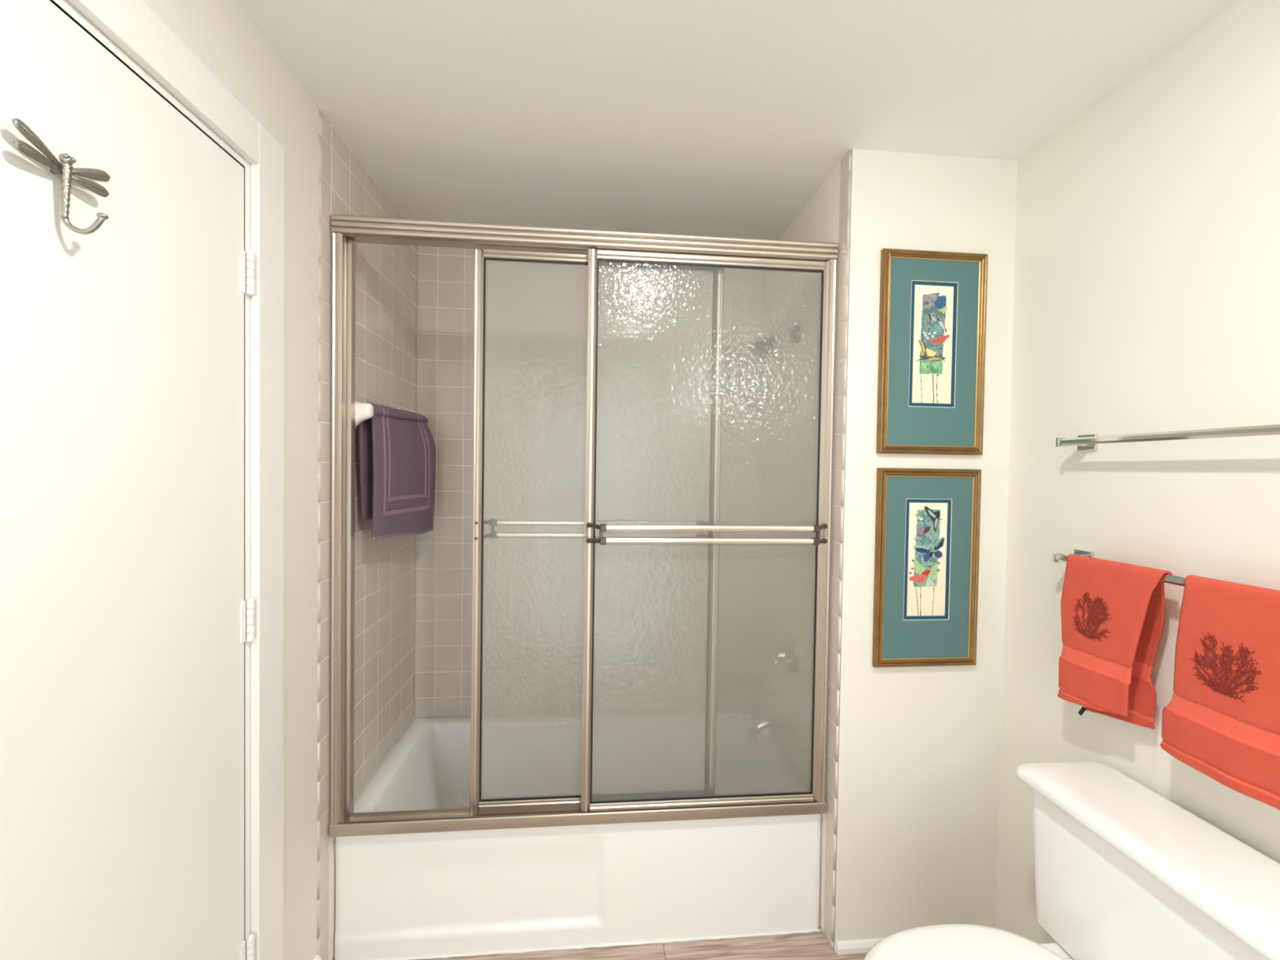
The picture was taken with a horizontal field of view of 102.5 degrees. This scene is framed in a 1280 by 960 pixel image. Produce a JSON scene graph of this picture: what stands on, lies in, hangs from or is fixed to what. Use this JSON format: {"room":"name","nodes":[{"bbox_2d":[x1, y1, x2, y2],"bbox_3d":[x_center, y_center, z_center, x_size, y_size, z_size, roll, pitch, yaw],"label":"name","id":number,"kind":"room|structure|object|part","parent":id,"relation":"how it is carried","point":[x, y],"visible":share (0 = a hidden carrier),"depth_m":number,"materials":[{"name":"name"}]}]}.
{"room":"bathroom","nodes":[
{"label":"bathroom","id":0,"kind":"room"},
{"bbox_2d":[50,0,417,959],"bbox_3d":[-0.866,0.227,0.625,0.100,2.439,3.150,1,1,-5],"label":"wall","id":1,"kind":"structure","parent":0,"point":[323,178],"depth_m":1.42,"materials":[{"name":"white paint"}]},
{"bbox_2d":[0,0,254,959],"bbox_3d":[-0.816,0.387,0.756,0.103,2.100,0.773,1,1,-5],"label":"door","id":2,"kind":"structure","parent":1,"relation":"in","point":[122,604],"depth_m":0.81,"materials":[{"name":"white paint"}]},
{"bbox_2d":[11,118,110,234],"bbox_3d":[-0.792,-0.404,0.712,0.056,0.114,0.123,1,1,12],"label":"wall hook","id":3,"kind":"object","parent":2,"relation":"attached to","point":[64,168],"visible":1,"depth_m":0.71,"materials":[{"name":"grey metal"}]},
{"bbox_3d":[-0.810,-0.434,0.715,0.018,0.014,0.007,1,1,-5],"label":"plate","id":4,"kind":"part","parent":3,"relation":"part of","materials":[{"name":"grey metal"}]},
{"bbox_2d":[49,0,284,959],"bbox_3d":[-0.871,0.333,0.742,0.115,2.222,0.984,1,1,-5],"label":"trim","id":5,"kind":"structure","parent":1,"relation":"attached to","point":[132,25],"depth_m":1.15,"materials":[{"name":"white paint"}]},
{"bbox_2d":[313,954,321,959],"bbox_3d":[-0.894,1.383,1.350,0.013,0.098,0.186,1,1,-5],"label":"baseboard","id":6,"kind":"structure","parent":1,"relation":"attached to","point":[317,957],"depth_m":1.44,"materials":[{"name":"white paint"}]},
{"bbox_2d":[355,400,402,427],"bbox_3d":[-0.873,-0.205,1.770,0.082,0.138,0.490,1,1,-5],"label":"towel bar","id":7,"kind":"object","parent":1,"relation":"attached to","point":[363,411],"visible":0.27,"depth_m":1.54,"materials":[{"name":"white ceramic"}]},
{"bbox_3d":[-0.854,-0.194,1.556,0.082,0.124,0.060,1,1,-5],"label":"post","id":8,"kind":"part","parent":7,"relation":"part of","materials":[{"name":"white ceramic"}]},
{"bbox_2d":[358,402,435,539],"bbox_3d":[-0.843,-0.026,1.808,0.110,0.462,0.438,1,1,-5],"label":"towel","id":9,"kind":"object","parent":7,"relation":"hanging from","point":[397,450],"visible":0.99,"depth_m":1.74,"materials":[{"name":"purple fabric"}]},
{"bbox_2d":[414,245,764,717],"bbox_3d":[-0.259,0.203,2.311,1.613,2.439,0.100,1,1,-5],"label":"wall","id":10,"kind":"structure","parent":0,"point":[655,326],"depth_m":2.26,"materials":[{"name":"beige tile"}]},
{"bbox_2d":[333,926,867,959],"bbox_3d":[0.132,1.474,0.741,2.141,0.030,3.150,1,1,-5],"label":"floor","id":11,"kind":"structure","parent":0,"point":[811,945],"depth_m":1.57,"materials":[{"name":"brown wood"}]},
{"bbox_2d":[333,706,821,959],"bbox_3d":[-0.192,1.234,1.927,1.500,0.398,0.717,1,1,-5],"label":"bathtub","id":12,"kind":"object","parent":11,"relation":"on","point":[469,893],"visible":0.88,"depth_m":1.61,"materials":[{"name":"white ceramic"}]},
{"bbox_2d":[353,706,808,813],"bbox_3d":[-0.193,1.202,1.941,1.500,0.334,0.689,1,1,-5],"label":"basin","id":13,"kind":"object","parent":12,"relation":"in","point":[523,754],"depth_m":2.18,"materials":[{"name":"white ceramic"}]},
{"bbox_2d":[863,760,1279,959],"bbox_3d":[0.812,1.080,1.018,0.721,0.768,0.519,1,1,-5],"label":"toilet","id":14,"kind":"object","parent":11,"relation":"on","point":[1123,871],"visible":1,"depth_m":1.06,"materials":[{"name":"white ceramic"}]},
{"bbox_3d":[0.701,1.046,1.010,0.497,0.024,0.386,1,1,-5],"label":"seat lid","id":15,"kind":"part","parent":14,"relation":"part of","materials":[{"name":"white ceramic"}]},
{"bbox_3d":[1.060,0.720,1.033,0.232,0.040,0.519,1,1,-5],"label":"tank lid","id":16,"kind":"part","parent":14,"relation":"part of","materials":[{"name":"white ceramic"}]},
{"bbox_3d":[1.068,0.910,1.040,0.200,0.343,0.480,1,1,-5],"label":"tank","id":17,"kind":"part","parent":14,"relation":"part of","materials":[{"name":"white ceramic"}]},
{"bbox_2d":[235,0,1238,239],"bbox_3d":[0.218,-1.019,0.697,2.241,0.080,3.350,1,1,-5],"label":"ceiling","id":18,"kind":"structure","parent":0,"point":[711,117],"depth_m":1.30,"materials":[{"name":"white paint"}]},
{"bbox_2d":[755,148,1017,951],"bbox_3d":[0.088,0.218,1.955,2.041,2.445,0.890,1,1,-5],"label":"wall","id":19,"kind":"structure","parent":0,"point":[909,836],"depth_m":1.59,"materials":[{"name":"white paint"}]},
{"bbox_2d":[328,213,838,837],"bbox_3d":[-0.147,0.147,1.572,1.490,1.790,0.080,1,1,-5],"label":"shower door frame","id":20,"kind":"object","parent":19,"relation":"attached to","point":[347,230],"visible":0.88,"depth_m":1.52,"materials":[{"name":"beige metal"}]},
{"bbox_2d":[469,247,827,815],"bbox_3d":[0.040,0.171,1.589,1.096,1.714,0.150,1,1,-5],"label":"door","id":21,"kind":"structure","parent":20,"relation":"in","point":[477,805],"depth_m":1.57,"materials":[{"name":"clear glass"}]},
{"bbox_3d":[-0.141,1.008,1.606,0.706,0.036,0.021,1,1,-5],"label":"rail","id":22,"kind":"part","parent":21,"relation":"part of","materials":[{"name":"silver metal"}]},
{"bbox_3d":[-0.117,-0.675,1.573,0.706,0.026,0.021,1,1,-5],"label":"rail","id":23,"kind":"part","parent":21,"relation":"part of","materials":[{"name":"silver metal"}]},
{"bbox_3d":[0.198,1.012,1.604,0.704,0.036,0.021,1,1,-5],"label":"rail","id":24,"kind":"part","parent":21,"relation":"part of","materials":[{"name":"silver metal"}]},
{"bbox_3d":[0.212,0.174,1.564,0.758,1.714,0.068,1,1,-5],"label":"sliding door panel","id":25,"kind":"part","parent":21,"relation":"part of","materials":[{"name":"clear glass"}]},
{"bbox_3d":[0.222,-0.670,1.571,0.704,0.026,0.021,1,1,-5],"label":"rail","id":26,"kind":"part","parent":21,"relation":"part of","materials":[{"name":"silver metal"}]},
{"bbox_2d":[748,710,791,735],"bbox_3d":[0.488,0.919,1.947,0.155,0.089,0.060,1,1,-5],"label":"tub spout","id":27,"kind":"object","parent":19,"relation":"attached to","point":[778,722],"visible":1,"depth_m":1.93,"materials":[{"name":"silver metal"}]},
{"bbox_2d":[749,324,799,361],"bbox_3d":[0.497,-0.511,1.918,0.175,0.138,0.080,1,1,-5],"label":"shower fixture","id":28,"kind":"object","parent":19,"relation":"attached to","point":[760,349],"visible":1,"depth_m":1.90,"materials":[{"name":"grey metal"}]},
{"bbox_3d":[0.531,-0.535,1.920,0.096,0.049,0.025,1,1,-5],"label":"arm","id":29,"kind":"part","parent":28,"relation":"part of","materials":[{"name":"silver metal"}]},
{"bbox_2d":[772,633,797,675],"bbox_3d":[0.534,0.662,1.946,0.067,0.151,0.150,1,1,-5],"label":"shower valve","id":30,"kind":"object","parent":19,"relation":"attached to","point":[787,654],"visible":1,"depth_m":1.93,"materials":[{"name":"silver metal"}]},
{"bbox_3d":[0.516,0.698,1.945,0.032,0.079,0.019,1,1,-5],"label":"lever","id":31,"kind":"part","parent":30,"relation":"part of","materials":[{"name":"silver metal"}]},
{"bbox_2d":[835,937,883,955],"bbox_3d":[0.859,1.438,1.597,0.513,0.030,0.013,1,1,-5],"label":"baseboard","id":32,"kind":"structure","parent":19,"relation":"attached to","point":[857,946],"depth_m":1.57,"materials":[{"name":"white paint"}]},
{"bbox_2d":[871,467,981,667],"bbox_3d":[0.879,0.268,1.569,0.328,0.605,0.020,1,1,-5],"label":"framed picture","id":33,"kind":"object","parent":19,"relation":"attached to","point":[927,522],"visible":1,"depth_m":1.57,"materials":[{"name":"gold metal"}]},
{"bbox_3d":[0.729,0.266,1.556,0.026,0.605,0.020,1,1,-5],"label":"frame moulding","id":34,"kind":"part","parent":33,"relation":"part of","materials":[{"name":"gold metal"}]},
{"bbox_3d":[0.875,0.557,1.575,0.328,0.026,0.020,1,1,-5],"label":"frame moulding","id":35,"kind":"part","parent":33,"relation":"part of","materials":[{"name":"gold metal"}]},
{"bbox_2d":[906,502,947,616],"bbox_3d":[0.879,0.243,1.571,0.127,0.350,0.001,1,1,-5],"label":"print","id":36,"kind":"object","parent":33,"relation":"attached to","point":[927,524],"depth_m":1.57},
{"bbox_3d":[0.883,-0.021,1.564,0.328,0.026,0.020,1,1,-5],"label":"frame moulding","id":37,"kind":"part","parent":33,"relation":"part of","materials":[{"name":"gold metal"}]},
{"bbox_3d":[1.029,0.270,1.583,0.026,0.605,0.020,1,1,-5],"label":"frame moulding","id":38,"kind":"part","parent":33,"relation":"part of","materials":[{"name":"gold metal"}]},
{"bbox_2d":[875,248,987,455],"bbox_3d":[0.888,-0.384,1.557,0.333,0.611,0.020,1,1,-5],"label":"framed picture","id":39,"kind":"object","parent":19,"relation":"attached to","point":[932,309],"visible":1,"depth_m":1.56,"materials":[{"name":"teal paper"}]},
{"bbox_3d":[0.735,-0.386,1.543,0.026,0.611,0.020,1,1,-5],"label":"frame moulding","id":40,"kind":"part","parent":39,"relation":"part of","materials":[{"name":"gold metal"}]},
{"bbox_3d":[0.884,-0.092,1.562,0.333,0.026,0.020,1,1,-5],"label":"frame moulding","id":41,"kind":"part","parent":39,"relation":"part of","materials":[{"name":"gold metal"}]},
{"bbox_2d":[911,284,953,404],"bbox_3d":[0.889,-0.411,1.559,0.128,0.358,0.001,1,1,-5],"label":"print","id":42,"kind":"object","parent":39,"relation":"attached to","point":[933,304],"depth_m":1.56},
{"bbox_3d":[0.892,-0.677,1.551,0.333,0.026,0.020,1,1,-5],"label":"frame moulding","id":43,"kind":"part","parent":39,"relation":"part of","materials":[{"name":"gold metal"}]},
{"bbox_3d":[1.041,-0.382,1.571,0.026,0.611,0.020,1,1,-5],"label":"frame moulding","id":44,"kind":"part","parent":39,"relation":"part of","materials":[{"name":"gold metal"}]},
{"bbox_2d":[995,0,1279,944],"bbox_3d":[1.261,0.253,0.868,0.100,2.439,3.250,1,1,-5],"label":"wall","id":45,"kind":"structure","parent":0,"point":[1147,277],"depth_m":1.20,"materials":[{"name":"white paint"}]},
{"bbox_2d":[1052,549,1185,586],"bbox_3d":[1.154,0.211,1.052,0.082,0.040,0.634,1,1,-5],"label":"towel bar","id":46,"kind":"object","parent":45,"relation":"attached to","point":[1056,557],"visible":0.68,"depth_m":1.32,"materials":[{"name":"silver metal"}]},
{"bbox_3d":[1.132,0.205,1.342,0.058,0.020,0.023,1,1,-5],"label":"post","id":47,"kind":"part","parent":46,"relation":"part of","materials":[{"name":"silver metal"}]},
{"bbox_3d":[1.164,0.205,1.346,0.009,0.040,0.050,1,1,-5],"label":"wall plate","id":48,"kind":"part","parent":46,"relation":"part of","materials":[{"name":"silver metal"}]},
{"bbox_2d":[1057,554,1173,728],"bbox_3d":[1.117,0.393,1.211,0.078,0.406,0.231,1,1,-5],"label":"hand towel","id":49,"kind":"object","parent":46,"relation":"hanging from","point":[1113,613],"visible":1,"depth_m":1.19,"materials":[{"name":"red fabric"}]},
{"bbox_2d":[1160,574,1279,809],"bbox_3d":[1.137,0.386,0.963,0.074,0.380,0.248,1,1,-4],"label":"hand towel","id":50,"kind":"object","parent":46,"relation":"hanging from","point":[1221,719],"visible":1,"depth_m":0.96,"materials":[{"name":"red fabric"}]},
{"bbox_2d":[1055,424,1279,450],"bbox_3d":[1.158,-0.092,1.046,0.082,0.040,0.634,1,1,-5],"label":"towel bar","id":51,"kind":"object","parent":45,"relation":"attached to","point":[1091,442],"visible":1,"depth_m":1.09,"materials":[{"name":"silver metal"}]},
{"bbox_3d":[1.136,-0.098,1.336,0.058,0.020,0.023,1,1,-5],"label":"post","id":52,"kind":"part","parent":51,"relation":"part of","materials":[{"name":"silver metal"}]},
{"bbox_3d":[1.168,-0.098,1.340,0.009,0.040,0.050,1,1,-5],"label":"wall plate","id":53,"kind":"part","parent":51,"relation":"part of","materials":[{"name":"silver metal"}]}
]}

